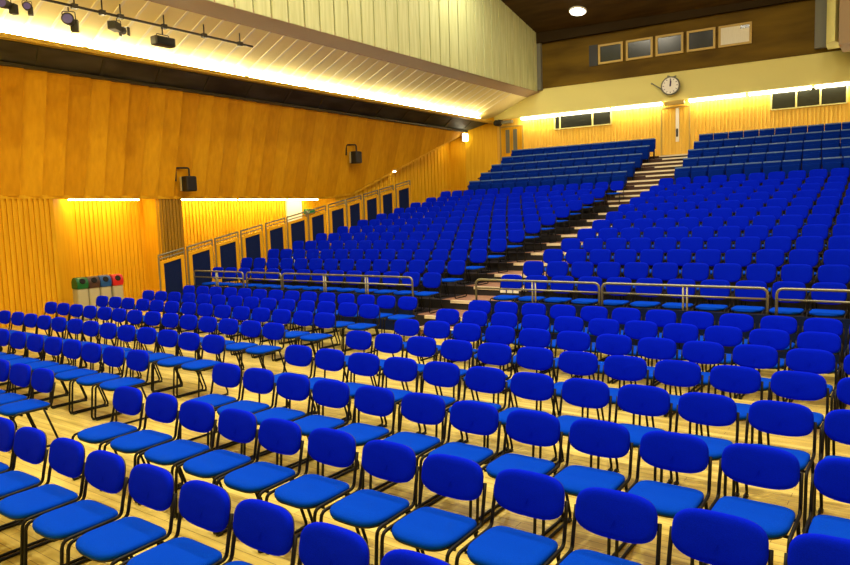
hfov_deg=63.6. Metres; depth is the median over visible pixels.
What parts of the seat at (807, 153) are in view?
seat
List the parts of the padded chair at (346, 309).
frame, seat, backrest, frame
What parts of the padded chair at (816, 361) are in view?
frame, backrest, seat, frame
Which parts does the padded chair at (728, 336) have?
frame, backrest, seat, frame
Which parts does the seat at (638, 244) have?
backrest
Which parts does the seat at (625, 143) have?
seat, backrest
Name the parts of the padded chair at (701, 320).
backrest, frame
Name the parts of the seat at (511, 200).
backrest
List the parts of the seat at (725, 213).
backrest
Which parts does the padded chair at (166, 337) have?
frame, seat, frame, backrest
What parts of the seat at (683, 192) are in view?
backrest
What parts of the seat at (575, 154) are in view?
seat, backrest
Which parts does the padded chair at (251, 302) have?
backrest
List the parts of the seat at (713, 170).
seat, backrest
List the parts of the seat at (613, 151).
seat, backrest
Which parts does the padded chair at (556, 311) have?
seat, backrest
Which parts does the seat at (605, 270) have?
backrest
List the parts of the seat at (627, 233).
backrest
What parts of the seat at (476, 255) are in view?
frame, seat, backrest, frame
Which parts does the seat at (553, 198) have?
backrest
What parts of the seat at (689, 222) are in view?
backrest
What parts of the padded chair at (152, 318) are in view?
frame, backrest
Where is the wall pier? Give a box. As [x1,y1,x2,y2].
[155,199,185,304]
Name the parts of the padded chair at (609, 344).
frame, seat, backrest, frame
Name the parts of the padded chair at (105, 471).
frame, seat, frame, backrest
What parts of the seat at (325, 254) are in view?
backrest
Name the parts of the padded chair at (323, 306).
frame, backrest, frame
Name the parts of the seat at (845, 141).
seat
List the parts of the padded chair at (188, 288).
backrest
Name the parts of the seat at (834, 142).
seat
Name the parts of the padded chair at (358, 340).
frame, seat, backrest, frame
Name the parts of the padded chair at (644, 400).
frame, seat, backrest, frame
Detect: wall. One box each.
[0,66,464,198]
[0,142,451,327]
[209,0,536,90]
[450,117,497,198]
[494,50,849,119]
[497,85,849,163]
[542,0,840,88]
[814,0,826,48]
[826,0,839,49]
[839,0,849,51]
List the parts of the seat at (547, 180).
seat, backrest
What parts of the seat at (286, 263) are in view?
backrest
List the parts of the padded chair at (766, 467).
frame, seat, backrest, frame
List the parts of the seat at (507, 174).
seat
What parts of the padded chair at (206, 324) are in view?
frame, backrest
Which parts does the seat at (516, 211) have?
backrest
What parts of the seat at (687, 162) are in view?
seat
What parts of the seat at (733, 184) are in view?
backrest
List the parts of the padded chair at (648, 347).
frame, seat, backrest, frame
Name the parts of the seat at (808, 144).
seat, backrest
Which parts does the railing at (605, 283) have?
post, rail, post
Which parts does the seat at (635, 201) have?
backrest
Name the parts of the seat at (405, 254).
backrest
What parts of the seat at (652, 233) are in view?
backrest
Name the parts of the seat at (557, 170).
seat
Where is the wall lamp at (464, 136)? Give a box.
[462,133,467,141]
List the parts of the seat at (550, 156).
seat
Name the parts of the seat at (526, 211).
backrest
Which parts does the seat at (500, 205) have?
backrest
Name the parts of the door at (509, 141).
vision panel, vision panel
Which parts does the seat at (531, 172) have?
seat, backrest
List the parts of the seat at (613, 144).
seat, backrest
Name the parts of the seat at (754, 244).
backrest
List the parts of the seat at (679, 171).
seat, backrest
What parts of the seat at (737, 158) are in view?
seat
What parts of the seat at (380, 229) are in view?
backrest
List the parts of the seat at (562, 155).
seat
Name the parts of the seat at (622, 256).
backrest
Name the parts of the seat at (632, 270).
backrest, frame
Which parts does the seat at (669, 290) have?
frame, seat, backrest, frame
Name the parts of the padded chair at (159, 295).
backrest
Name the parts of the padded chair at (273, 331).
frame, seat, backrest, frame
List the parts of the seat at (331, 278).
seat, backrest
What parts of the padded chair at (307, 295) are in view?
backrest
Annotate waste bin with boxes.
[71,277,88,319]
[86,276,99,318]
[97,275,112,310]
[109,274,123,309]
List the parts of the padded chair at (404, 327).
backrest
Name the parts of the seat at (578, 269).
backrest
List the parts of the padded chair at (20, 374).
frame, seat, backrest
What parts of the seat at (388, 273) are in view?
seat, backrest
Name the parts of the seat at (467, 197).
backrest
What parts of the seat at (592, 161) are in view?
seat, backrest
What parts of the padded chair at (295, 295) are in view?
backrest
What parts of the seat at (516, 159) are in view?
seat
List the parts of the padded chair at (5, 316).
backrest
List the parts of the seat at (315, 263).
backrest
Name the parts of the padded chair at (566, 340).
frame, seat, backrest, frame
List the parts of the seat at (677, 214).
backrest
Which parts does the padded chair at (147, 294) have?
backrest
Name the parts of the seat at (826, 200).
backrest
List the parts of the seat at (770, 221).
backrest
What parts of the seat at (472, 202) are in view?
backrest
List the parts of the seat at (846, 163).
seat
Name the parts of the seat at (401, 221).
backrest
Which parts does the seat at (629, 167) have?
seat, backrest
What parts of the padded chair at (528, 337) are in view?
frame, backrest, frame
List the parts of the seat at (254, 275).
seat, backrest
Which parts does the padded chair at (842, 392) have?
frame, backrest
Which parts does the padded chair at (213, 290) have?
backrest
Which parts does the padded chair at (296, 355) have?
frame, seat, backrest, frame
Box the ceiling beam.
[146,0,538,96]
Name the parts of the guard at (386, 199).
navy panel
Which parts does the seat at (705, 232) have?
backrest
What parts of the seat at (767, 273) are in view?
backrest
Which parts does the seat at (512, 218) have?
backrest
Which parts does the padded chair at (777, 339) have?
backrest, seat, frame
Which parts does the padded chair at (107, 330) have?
frame, seat, backrest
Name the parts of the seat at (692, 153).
seat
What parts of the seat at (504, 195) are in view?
backrest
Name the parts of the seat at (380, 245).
backrest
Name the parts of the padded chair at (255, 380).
frame, seat, frame, backrest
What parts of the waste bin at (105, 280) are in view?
lid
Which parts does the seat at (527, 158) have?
seat, backrest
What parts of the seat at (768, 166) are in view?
seat, backrest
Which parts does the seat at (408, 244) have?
backrest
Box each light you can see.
[0,30,82,46]
[68,199,138,200]
[90,47,172,62]
[178,63,244,75]
[181,199,236,199]
[239,199,286,199]
[249,76,303,86]
[288,199,317,199]
[308,86,353,95]
[357,95,397,103]
[399,103,433,109]
[521,113,559,119]
[560,107,609,115]
[569,6,586,15]
[611,101,662,109]
[688,92,745,101]
[748,85,811,95]
[815,81,849,88]
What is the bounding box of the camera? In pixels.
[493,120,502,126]
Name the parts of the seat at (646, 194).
backrest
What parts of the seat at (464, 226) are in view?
backrest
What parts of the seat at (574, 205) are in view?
backrest, frame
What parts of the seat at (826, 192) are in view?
backrest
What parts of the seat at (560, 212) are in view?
backrest, frame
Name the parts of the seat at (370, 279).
seat, backrest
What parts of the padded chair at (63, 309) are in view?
backrest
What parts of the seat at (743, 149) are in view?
seat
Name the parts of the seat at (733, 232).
backrest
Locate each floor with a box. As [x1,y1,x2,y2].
[0,305,849,564]
[646,154,687,159]
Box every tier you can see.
[236,287,849,318]
[248,277,849,312]
[279,267,849,288]
[307,258,819,272]
[320,250,822,262]
[344,240,827,250]
[366,230,831,242]
[394,221,834,235]
[400,213,838,229]
[414,307,467,326]
[419,207,838,222]
[440,185,846,210]
[461,165,821,193]
[462,176,848,199]
[463,196,843,216]
[478,156,821,178]
[488,148,821,171]
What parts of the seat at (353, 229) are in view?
backrest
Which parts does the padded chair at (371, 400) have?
frame, seat, backrest, frame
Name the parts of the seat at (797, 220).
backrest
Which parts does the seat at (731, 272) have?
backrest, frame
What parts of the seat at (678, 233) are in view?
backrest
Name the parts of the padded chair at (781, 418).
frame, backrest, seat, frame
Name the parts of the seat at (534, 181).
seat, backrest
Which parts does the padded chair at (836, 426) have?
frame, seat, backrest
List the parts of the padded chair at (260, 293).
backrest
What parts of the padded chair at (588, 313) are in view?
backrest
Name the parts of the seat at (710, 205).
backrest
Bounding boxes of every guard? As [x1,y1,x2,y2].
[157,247,186,302]
[186,239,214,285]
[214,231,240,281]
[240,224,263,269]
[265,217,286,261]
[286,211,307,251]
[307,205,326,245]
[328,199,346,236]
[346,195,362,232]
[363,190,378,225]
[379,185,394,222]
[395,180,411,217]
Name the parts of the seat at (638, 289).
seat, backrest, frame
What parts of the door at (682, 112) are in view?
push plate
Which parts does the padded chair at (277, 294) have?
backrest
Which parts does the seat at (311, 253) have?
backrest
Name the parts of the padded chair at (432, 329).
backrest, frame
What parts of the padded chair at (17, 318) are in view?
backrest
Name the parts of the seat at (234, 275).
seat, backrest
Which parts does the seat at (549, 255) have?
backrest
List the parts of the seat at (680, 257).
backrest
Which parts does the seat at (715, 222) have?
backrest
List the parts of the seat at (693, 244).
backrest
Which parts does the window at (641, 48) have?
pane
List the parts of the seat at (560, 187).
backrest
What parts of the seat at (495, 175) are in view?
seat, backrest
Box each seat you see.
[199,267,223,285]
[212,267,236,286]
[226,268,250,287]
[229,258,252,287]
[239,268,264,287]
[242,258,266,287]
[254,268,279,289]
[255,258,279,288]
[266,249,279,272]
[268,269,294,289]
[269,258,293,288]
[279,249,292,270]
[284,269,310,290]
[285,258,308,290]
[292,241,303,266]
[293,249,305,278]
[296,249,319,272]
[297,258,322,290]
[300,270,326,291]
[305,241,316,268]
[306,233,326,253]
[308,241,329,262]
[310,249,333,278]
[316,270,344,291]
[318,259,338,290]
[323,240,343,268]
[324,249,348,279]
[328,233,339,248]
[334,270,361,292]
[337,226,348,235]
[338,240,357,268]
[339,259,354,287]
[340,233,352,248]
[344,249,363,279]
[345,259,371,292]
[349,226,360,239]
[352,271,380,294]
[353,233,365,247]
[354,249,379,279]
[357,220,368,243]
[358,240,371,262]
[361,226,373,244]
[361,259,389,289]
[363,240,386,268]
[366,232,379,246]
[369,219,380,231]
[371,249,395,279]
[371,271,399,294]
[372,232,393,253]
[374,225,386,239]
[376,214,386,221]
[379,240,402,268]
[380,213,398,236]
[381,219,392,231]
[381,259,407,295]
[387,218,405,243]
[387,225,399,245]
[387,232,408,247]
[390,272,421,310]
[393,208,404,223]
[394,213,410,236]
[394,240,418,264]
[397,249,412,275]
[397,260,425,296]
[401,225,413,238]
[402,218,418,243]
[402,232,423,252]
[404,249,430,282]
[405,207,415,215]
[408,224,427,245]
[410,202,420,210]
[411,272,442,313]
[412,212,423,221]
[413,240,434,263]
[414,207,428,229]
[417,260,445,297]
[418,231,438,247]
[419,218,432,235]
[421,202,432,222]
[422,249,448,277]
[423,224,442,239]
[424,212,436,220]
[426,197,436,205]
[427,239,451,264]
[428,206,440,229]
[431,231,454,260]
[432,201,443,223]
[433,217,446,226]
[436,260,466,298]
[437,197,447,204]
[437,211,449,219]
[439,217,460,242]
[439,223,457,251]
[440,191,450,198]
[441,206,452,213]
[442,249,468,284]
[443,211,462,234]
[444,201,455,208]
[445,239,469,271]
[448,196,458,203]
[448,231,471,260]
[452,190,461,204]
[453,195,470,209]
[453,205,465,227]
[455,223,473,239]
[457,200,467,220]
[458,216,475,242]
[460,249,488,284]
[463,190,473,197]
[464,210,476,218]
[465,230,489,261]
[466,205,478,212]
[467,223,489,251]
[467,239,488,272]
[468,181,480,194]
[469,199,480,222]
[469,216,490,242]
[471,195,482,201]
[471,210,491,233]
[475,189,485,196]
[477,194,494,215]
[477,204,492,220]
[480,172,491,180]
[480,180,492,193]
[481,188,498,202]
[481,199,493,212]
[481,239,507,272]
[485,230,506,261]
[488,222,506,251]
[489,215,506,242]
[490,203,506,228]
[490,274,522,301]
[491,164,502,171]
[491,171,503,180]
[491,179,504,192]
[492,209,506,216]
[494,198,506,214]
[495,193,507,200]
[499,188,510,195]
[500,230,525,261]
[501,156,512,163]
[502,163,513,170]
[503,170,515,178]
[504,178,516,192]
[504,222,523,251]
[506,198,520,221]
[506,203,520,218]
[506,208,521,225]
[506,215,522,242]
[508,193,520,198]
[511,149,522,155]
[512,155,523,162]
[512,187,523,194]
[513,162,525,170]
[513,261,544,300]
[514,275,548,302]
[515,170,527,177]
[516,177,529,191]
[517,221,541,251]
[518,214,539,242]
[521,192,533,199]
[521,197,534,210]
[522,148,533,154]
[522,202,535,210]
[522,208,537,234]
[523,154,535,161]
[525,161,537,169]
[525,186,536,193]
[527,169,539,177]
[529,176,542,190]
[533,147,544,154]
[533,214,556,242]
[534,191,547,199]
[534,207,553,234]
[535,153,546,160]
[535,196,548,204]
[536,185,550,207]
[536,201,551,227]
[537,160,549,168]
[537,261,568,303]
[539,168,552,178]
[540,276,574,304]
[542,176,555,189]
[542,249,563,274]
[544,146,555,153]
[547,152,558,159]
[548,191,561,199]
[548,207,570,234]
[549,159,561,167]
[550,195,563,218]
[550,201,566,226]
[552,167,565,175]
[552,184,564,195]
[555,175,568,189]
[556,145,567,152]
[559,152,571,159]
[559,195,578,219]
[560,238,580,259]
[561,262,594,303]
[562,158,574,166]
[562,190,575,212]
[562,200,582,226]
[565,166,578,178]
[565,249,587,278]
[566,184,578,192]
[567,144,579,151]
[567,276,602,305]
[569,174,582,188]
[571,151,583,158]
[571,189,590,213]
[574,157,587,165]
[574,194,594,219]
[577,228,596,260]
[578,165,591,177]
[579,143,591,150]
[579,183,593,205]
[582,238,603,274]
[583,149,596,157]
[583,173,596,188]
[586,188,605,213]
[587,156,600,168]
[588,249,611,289]
[588,262,621,306]
[591,142,603,149]
[591,182,608,205]
[592,164,605,176]
[592,220,610,237]
[596,148,609,156]
[596,277,632,307]
[597,172,611,195]
[598,228,618,253]
[601,155,614,167]
[604,141,616,149]
[605,181,623,204]
[605,211,623,227]
[605,238,627,275]
[606,163,619,172]
[606,249,637,289]
[609,147,622,156]
[612,171,626,195]
[612,219,631,237]
[613,228,640,255]
[614,154,627,166]
[615,262,649,300]
[616,140,628,147]
[618,204,635,215]
[619,211,643,234]
[620,162,634,180]
[622,146,635,154]
[622,238,651,275]
[624,197,645,218]
[626,278,663,308]
[627,218,653,244]
[628,153,641,171]
[629,139,641,146]
[632,249,664,290]
[635,191,655,210]
[636,145,649,162]
[637,203,654,225]
[642,138,655,158]
[642,227,664,262]
[644,263,678,309]
[645,210,664,226]
[647,237,677,276]
[648,196,664,207]
[649,185,665,195]
[655,218,676,236]
[656,202,675,217]
[658,178,673,187]
[658,190,674,200]
[658,279,696,310]
[664,227,689,262]
[664,249,692,290]
[666,184,683,202]
[666,195,684,215]
[666,209,686,226]
[674,167,690,182]
[674,263,709,303]
[675,177,691,186]
[675,189,693,209]
[676,202,696,224]
[677,217,699,248]
[677,237,704,275]
[683,157,698,167]
[685,183,701,208]
[686,195,704,223]
[687,149,702,157]
[688,209,709,241]
[690,226,714,262]
[691,165,707,182]
[692,279,731,312]
[693,176,708,185]
[694,140,708,148]
[694,249,721,274]
[695,188,712,199]
[698,156,714,169]
[698,201,717,232]
[699,133,712,147]
[701,217,724,236]
[703,147,718,156]
[703,182,720,192]
[706,208,732,241]
[706,237,732,260]
[706,263,742,305]
[707,194,725,222]
[708,164,725,181]
[709,139,723,147]
[710,175,727,184]
[713,132,727,139]
[715,155,731,165]
[715,187,733,198]
[715,200,740,232]
[717,226,741,247]
[718,181,739,207]
[719,146,734,161]
[724,138,738,146]
[724,249,752,275]
[725,193,747,223]
[726,163,743,185]
[726,216,749,236]
[728,131,742,138]
[728,280,767,314]
[729,174,746,186]
[731,207,757,241]
[732,154,748,164]
[733,186,754,215]
[734,237,761,263]
[735,145,750,154]
[739,137,754,151]
[739,264,777,314]
[741,180,760,206]
[742,199,763,231]
[743,225,769,247]
[744,129,758,137]
[744,162,761,180]
[748,173,765,182]
[749,152,765,168]
[750,192,770,203]
[752,143,767,153]
[752,215,776,236]
[755,135,770,149]
[755,249,785,276]
[756,185,775,196]
[759,128,774,142]
[759,206,782,224]
[762,179,780,189]
[763,161,781,178]
[764,236,792,263]
[765,281,806,316]
[766,151,783,170]
[766,198,788,214]
[767,171,785,181]
[768,142,785,151]
[771,225,798,248]
[772,134,787,150]
[772,191,793,202]
[775,127,790,134]
[778,184,798,194]
[778,215,804,236]
[779,264,813,316]
[782,159,800,181]
[783,178,802,187]
[784,150,802,163]
[785,205,809,225]
[786,141,802,165]
[787,170,806,180]
[788,133,804,156]
[788,249,819,282]
[790,197,813,214]
[791,125,806,133]
[795,190,817,207]
[795,236,824,265]
[800,183,821,199]
[801,224,829,250]
[802,158,821,183]
[803,148,820,158]
[804,139,821,148]
[804,177,824,192]
[805,131,821,145]
[806,214,833,236]
[806,282,848,318]
[808,124,823,147]
[808,169,827,179]
[811,205,836,226]
[812,265,849,318]
[816,196,839,215]
[820,189,842,206]
[822,138,839,147]
[822,147,840,161]
[822,156,842,179]
[822,249,849,266]
[823,130,839,138]
[823,182,845,199]
[825,122,841,135]
[827,175,847,191]
[827,236,849,249]
[830,168,849,183]
[831,224,849,236]
[835,213,849,224]
[839,204,849,213]
[840,129,849,141]
[840,137,849,147]
[841,146,849,167]
[842,122,849,128]
[842,196,849,204]
[843,156,849,168]
[845,188,849,195]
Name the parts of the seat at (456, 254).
backrest, frame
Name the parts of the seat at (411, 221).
backrest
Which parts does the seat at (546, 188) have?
backrest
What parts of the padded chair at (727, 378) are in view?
frame, backrest, seat, frame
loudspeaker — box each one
[175,167,196,191]
[345,144,361,163]
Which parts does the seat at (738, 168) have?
seat, backrest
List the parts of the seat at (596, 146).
seat, backrest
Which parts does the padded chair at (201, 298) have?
backrest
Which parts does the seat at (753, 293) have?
frame, seat, backrest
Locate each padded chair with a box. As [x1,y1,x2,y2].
[0,310,11,352]
[0,313,39,357]
[0,329,9,383]
[0,332,28,390]
[0,359,11,419]
[0,363,33,429]
[0,368,58,446]
[0,417,20,527]
[0,427,48,557]
[0,437,85,564]
[8,312,24,355]
[8,334,43,394]
[13,315,54,360]
[14,337,66,399]
[23,450,128,564]
[25,302,58,336]
[27,317,69,363]
[32,340,85,405]
[43,319,85,367]
[48,303,71,338]
[49,304,84,340]
[50,343,105,413]
[58,321,101,370]
[62,305,98,342]
[66,463,176,564]
[71,346,125,419]
[71,386,144,490]
[74,323,119,373]
[77,307,113,345]
[78,296,108,333]
[91,297,121,325]
[91,308,128,347]
[92,325,138,377]
[94,350,150,423]
[103,298,134,325]
[103,392,183,502]
[106,310,144,349]
[112,327,159,383]
[118,299,149,328]
[119,480,233,564]
[123,311,162,352]
[126,290,154,326]
[131,300,163,340]
[132,329,180,392]
[137,400,216,517]
[138,291,167,327]
[140,313,180,364]
[146,301,179,332]
[152,292,181,328]
[152,332,203,397]
[158,314,199,359]
[163,302,196,332]
[166,293,195,330]
[174,408,258,534]
[176,335,228,397]
[179,285,195,307]
[179,303,213,347]
[179,316,218,371]
[179,363,242,451]
[180,293,210,331]
[182,286,208,317]
[195,295,226,334]
[196,305,231,349]
[197,287,222,320]
[197,318,240,371]
[210,368,275,457]
[213,287,237,321]
[214,306,250,354]
[215,295,242,337]
[215,418,307,553]
[219,320,262,369]
[222,499,297,564]
[227,288,251,324]
[227,297,259,339]
[233,307,270,357]
[238,289,267,324]
[241,322,286,379]
[243,373,311,467]
[244,298,277,341]
[253,309,291,360]
[258,345,315,414]
[261,290,284,325]
[262,299,295,343]
[265,428,360,554]
[270,291,300,329]
[274,311,314,360]
[280,379,353,477]
[281,300,316,344]
[286,291,318,330]
[289,348,347,419]
[296,312,336,367]
[297,522,372,564]
[301,301,337,348]
[304,292,337,332]
[319,440,419,564]
[321,386,396,489]
[322,302,358,351]
[322,352,382,426]
[323,293,355,336]
[324,330,373,398]
[343,294,376,336]
[343,304,380,352]
[353,333,404,389]
[358,357,420,434]
[362,295,397,335]
[369,392,447,507]
[376,319,420,375]
[380,454,486,563]
[380,549,450,564]
[384,296,418,341]
[385,336,438,394]
[397,361,463,448]
[407,321,451,374]
[418,401,500,520]
[420,309,460,361]
[420,339,474,399]
[437,323,481,387]
[441,366,508,463]
[447,310,488,366]
[455,469,568,564]
[457,300,491,346]
[457,343,513,406]
[468,325,516,392]
[476,312,518,370]
[476,409,563,535]
[481,302,518,350]
[486,372,557,463]
[497,347,555,416]
[502,328,551,393]
[507,314,551,372]
[509,303,546,351]
[539,378,612,470]
[540,316,584,377]
[540,351,599,419]
[541,331,591,381]
[542,419,632,556]
[547,305,576,350]
[555,487,661,564]
[574,318,620,383]
[580,306,608,360]
[581,334,633,409]
[587,355,648,447]
[597,384,672,483]
[600,308,641,361]
[612,320,658,385]
[615,431,711,564]
[622,337,677,416]
[635,310,677,360]
[638,360,703,435]
[650,323,699,392]
[660,392,739,496]
[666,508,773,564]
[668,341,725,416]
[678,311,714,371]
[693,326,743,398]
[695,365,763,443]
[699,443,803,564]
[709,313,754,371]
[721,344,779,400]
[732,400,816,531]
[738,329,791,401]
[753,316,798,372]
[758,370,828,456]
[777,348,837,439]
[783,533,849,564]
[789,331,842,408]
[802,318,844,365]
[802,458,849,538]
[812,409,849,518]
[827,377,849,455]
[836,354,849,409]
[842,342,849,408]
[843,327,849,363]
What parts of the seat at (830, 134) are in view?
seat, backrest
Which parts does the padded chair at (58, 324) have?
frame, backrest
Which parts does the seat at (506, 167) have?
seat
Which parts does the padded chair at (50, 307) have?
backrest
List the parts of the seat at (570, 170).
seat, backrest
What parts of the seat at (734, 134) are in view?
seat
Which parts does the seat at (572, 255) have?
backrest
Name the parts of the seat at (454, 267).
frame, seat, backrest, frame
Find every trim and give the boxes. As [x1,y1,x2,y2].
[501,120,512,123]
[537,43,542,90]
[589,45,597,66]
[664,100,684,105]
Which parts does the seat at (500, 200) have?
backrest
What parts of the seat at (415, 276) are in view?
seat, backrest, frame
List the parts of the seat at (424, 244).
backrest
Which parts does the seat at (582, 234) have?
backrest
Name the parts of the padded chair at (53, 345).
frame, seat, frame, backrest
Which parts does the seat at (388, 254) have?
backrest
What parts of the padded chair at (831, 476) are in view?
frame, seat, backrest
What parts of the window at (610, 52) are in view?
pane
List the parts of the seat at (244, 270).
seat, backrest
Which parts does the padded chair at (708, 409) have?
frame, seat, backrest, frame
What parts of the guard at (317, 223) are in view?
post, timber frame, navy panel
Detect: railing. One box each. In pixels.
[193,270,244,287]
[246,272,281,289]
[282,273,413,314]
[475,278,600,305]
[601,282,768,314]
[775,288,849,314]
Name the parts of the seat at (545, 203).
backrest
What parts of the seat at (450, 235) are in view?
backrest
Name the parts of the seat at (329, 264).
backrest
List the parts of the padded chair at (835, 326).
backrest, frame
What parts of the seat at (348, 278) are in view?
seat, backrest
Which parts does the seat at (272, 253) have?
backrest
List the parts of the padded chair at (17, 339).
seat, frame, backrest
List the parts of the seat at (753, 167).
seat, backrest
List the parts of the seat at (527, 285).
seat, backrest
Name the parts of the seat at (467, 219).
backrest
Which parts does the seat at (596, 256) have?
backrest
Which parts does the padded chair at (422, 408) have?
frame, seat, backrest, frame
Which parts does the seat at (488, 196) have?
backrest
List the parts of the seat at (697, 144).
seat, backrest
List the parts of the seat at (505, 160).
seat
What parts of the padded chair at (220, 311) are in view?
backrest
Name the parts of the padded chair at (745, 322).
backrest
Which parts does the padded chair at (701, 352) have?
frame, backrest, seat, frame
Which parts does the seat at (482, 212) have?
backrest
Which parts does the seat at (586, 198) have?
backrest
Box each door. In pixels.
[285,199,302,262]
[499,125,523,163]
[661,105,689,155]
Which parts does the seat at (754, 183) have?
backrest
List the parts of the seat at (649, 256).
backrest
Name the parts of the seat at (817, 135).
backrest, seat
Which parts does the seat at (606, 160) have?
seat, backrest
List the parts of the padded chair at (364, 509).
frame, seat, backrest, frame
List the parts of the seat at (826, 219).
backrest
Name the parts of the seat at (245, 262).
backrest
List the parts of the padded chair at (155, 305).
backrest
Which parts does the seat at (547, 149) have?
seat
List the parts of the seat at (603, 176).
seat, backrest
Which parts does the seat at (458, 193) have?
backrest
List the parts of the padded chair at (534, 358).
frame, backrest, frame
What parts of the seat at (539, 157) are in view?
seat, backrest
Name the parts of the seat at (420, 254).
backrest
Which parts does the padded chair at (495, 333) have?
frame, backrest, frame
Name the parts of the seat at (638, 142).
seat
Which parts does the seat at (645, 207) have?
backrest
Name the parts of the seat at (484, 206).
backrest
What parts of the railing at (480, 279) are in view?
post, post, rail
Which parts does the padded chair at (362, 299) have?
backrest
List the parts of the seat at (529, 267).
backrest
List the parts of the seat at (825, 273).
frame, backrest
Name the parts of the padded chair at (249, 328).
frame, seat, backrest, frame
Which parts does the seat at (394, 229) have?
backrest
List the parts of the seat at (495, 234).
backrest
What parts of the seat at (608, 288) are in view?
seat, backrest, frame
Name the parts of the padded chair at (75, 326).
frame, backrest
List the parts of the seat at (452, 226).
backrest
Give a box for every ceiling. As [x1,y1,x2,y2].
[0,0,526,118]
[501,0,752,32]
[536,0,803,43]
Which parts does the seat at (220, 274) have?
seat, backrest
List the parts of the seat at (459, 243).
backrest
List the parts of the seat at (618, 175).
seat, backrest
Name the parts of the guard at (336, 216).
post, timber frame, navy panel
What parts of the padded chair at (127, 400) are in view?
frame, seat, frame, backrest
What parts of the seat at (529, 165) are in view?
seat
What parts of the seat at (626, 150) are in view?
seat, backrest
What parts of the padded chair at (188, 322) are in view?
frame, frame, backrest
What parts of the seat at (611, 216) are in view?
backrest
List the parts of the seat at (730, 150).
backrest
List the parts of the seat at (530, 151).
seat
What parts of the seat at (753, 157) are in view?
seat, backrest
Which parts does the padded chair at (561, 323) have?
frame, seat, backrest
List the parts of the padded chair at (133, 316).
frame, backrest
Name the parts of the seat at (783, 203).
backrest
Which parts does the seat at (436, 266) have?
backrest, frame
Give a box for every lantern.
[0,0,18,14]
[22,0,33,15]
[61,7,79,32]
[107,18,129,36]
[150,28,175,48]
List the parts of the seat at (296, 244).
backrest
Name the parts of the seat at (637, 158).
seat, backrest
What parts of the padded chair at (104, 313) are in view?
backrest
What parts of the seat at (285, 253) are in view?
backrest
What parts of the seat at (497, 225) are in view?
backrest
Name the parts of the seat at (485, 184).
seat, backrest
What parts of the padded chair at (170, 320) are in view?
frame, frame, backrest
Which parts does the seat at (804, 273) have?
backrest, frame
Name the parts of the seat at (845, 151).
backrest, seat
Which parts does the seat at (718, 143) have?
seat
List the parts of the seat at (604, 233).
backrest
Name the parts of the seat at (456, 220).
backrest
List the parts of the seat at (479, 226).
backrest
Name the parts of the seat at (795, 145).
seat, backrest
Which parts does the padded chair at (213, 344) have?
frame, seat, frame, backrest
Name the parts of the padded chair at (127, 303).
backrest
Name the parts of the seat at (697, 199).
backrest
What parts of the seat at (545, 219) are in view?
backrest, frame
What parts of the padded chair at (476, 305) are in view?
backrest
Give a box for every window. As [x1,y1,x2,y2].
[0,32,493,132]
[554,108,611,129]
[598,41,622,64]
[626,37,652,60]
[655,32,683,56]
[687,27,715,51]
[718,21,751,47]
[770,85,847,110]
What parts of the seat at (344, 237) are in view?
backrest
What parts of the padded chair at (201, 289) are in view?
backrest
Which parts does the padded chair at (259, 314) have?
frame, backrest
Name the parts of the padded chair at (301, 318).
frame, seat, backrest, frame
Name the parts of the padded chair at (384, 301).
seat, backrest, frame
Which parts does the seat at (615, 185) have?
backrest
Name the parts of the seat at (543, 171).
seat, backrest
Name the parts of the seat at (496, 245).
frame, seat, backrest, frame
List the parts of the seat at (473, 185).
seat, backrest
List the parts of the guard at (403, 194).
navy panel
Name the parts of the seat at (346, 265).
backrest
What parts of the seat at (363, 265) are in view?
backrest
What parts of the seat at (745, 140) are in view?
seat, backrest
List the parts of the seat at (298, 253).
backrest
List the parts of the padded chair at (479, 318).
backrest, frame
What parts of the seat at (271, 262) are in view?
backrest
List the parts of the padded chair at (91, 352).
frame, seat, frame, backrest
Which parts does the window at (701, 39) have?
pane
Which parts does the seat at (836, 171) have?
backrest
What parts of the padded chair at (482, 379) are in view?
frame, seat, backrest, frame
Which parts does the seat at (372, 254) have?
backrest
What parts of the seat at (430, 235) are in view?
backrest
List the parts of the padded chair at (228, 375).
frame, seat, frame, backrest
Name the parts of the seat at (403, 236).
backrest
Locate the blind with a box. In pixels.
[721,25,748,44]
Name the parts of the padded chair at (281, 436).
frame, seat, backrest, frame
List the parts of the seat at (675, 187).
backrest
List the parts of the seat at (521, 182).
seat, backrest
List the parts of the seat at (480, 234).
backrest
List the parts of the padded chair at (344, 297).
frame, backrest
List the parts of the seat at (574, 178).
seat, backrest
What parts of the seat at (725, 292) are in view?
frame, seat, backrest, frame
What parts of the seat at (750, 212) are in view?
backrest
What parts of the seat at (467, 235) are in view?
backrest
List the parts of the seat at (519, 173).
seat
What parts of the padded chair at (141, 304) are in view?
backrest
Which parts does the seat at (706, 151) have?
seat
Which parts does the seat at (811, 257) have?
backrest, frame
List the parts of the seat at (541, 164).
seat, backrest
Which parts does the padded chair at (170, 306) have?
backrest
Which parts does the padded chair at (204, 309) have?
backrest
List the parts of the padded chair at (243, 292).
backrest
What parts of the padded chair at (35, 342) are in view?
frame, seat, backrest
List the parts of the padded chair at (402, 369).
frame, seat, backrest, frame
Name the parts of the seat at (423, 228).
backrest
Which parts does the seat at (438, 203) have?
backrest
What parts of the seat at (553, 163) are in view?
seat, backrest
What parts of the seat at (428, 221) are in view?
backrest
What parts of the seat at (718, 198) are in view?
backrest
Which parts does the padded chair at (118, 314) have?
backrest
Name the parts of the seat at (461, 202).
backrest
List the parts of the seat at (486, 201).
backrest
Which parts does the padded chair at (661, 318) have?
backrest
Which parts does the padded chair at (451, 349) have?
frame, backrest, seat, frame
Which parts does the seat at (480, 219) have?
backrest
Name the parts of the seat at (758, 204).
backrest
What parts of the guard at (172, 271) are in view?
post, handrail, rail, navy panel, post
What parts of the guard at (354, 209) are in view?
post, navy panel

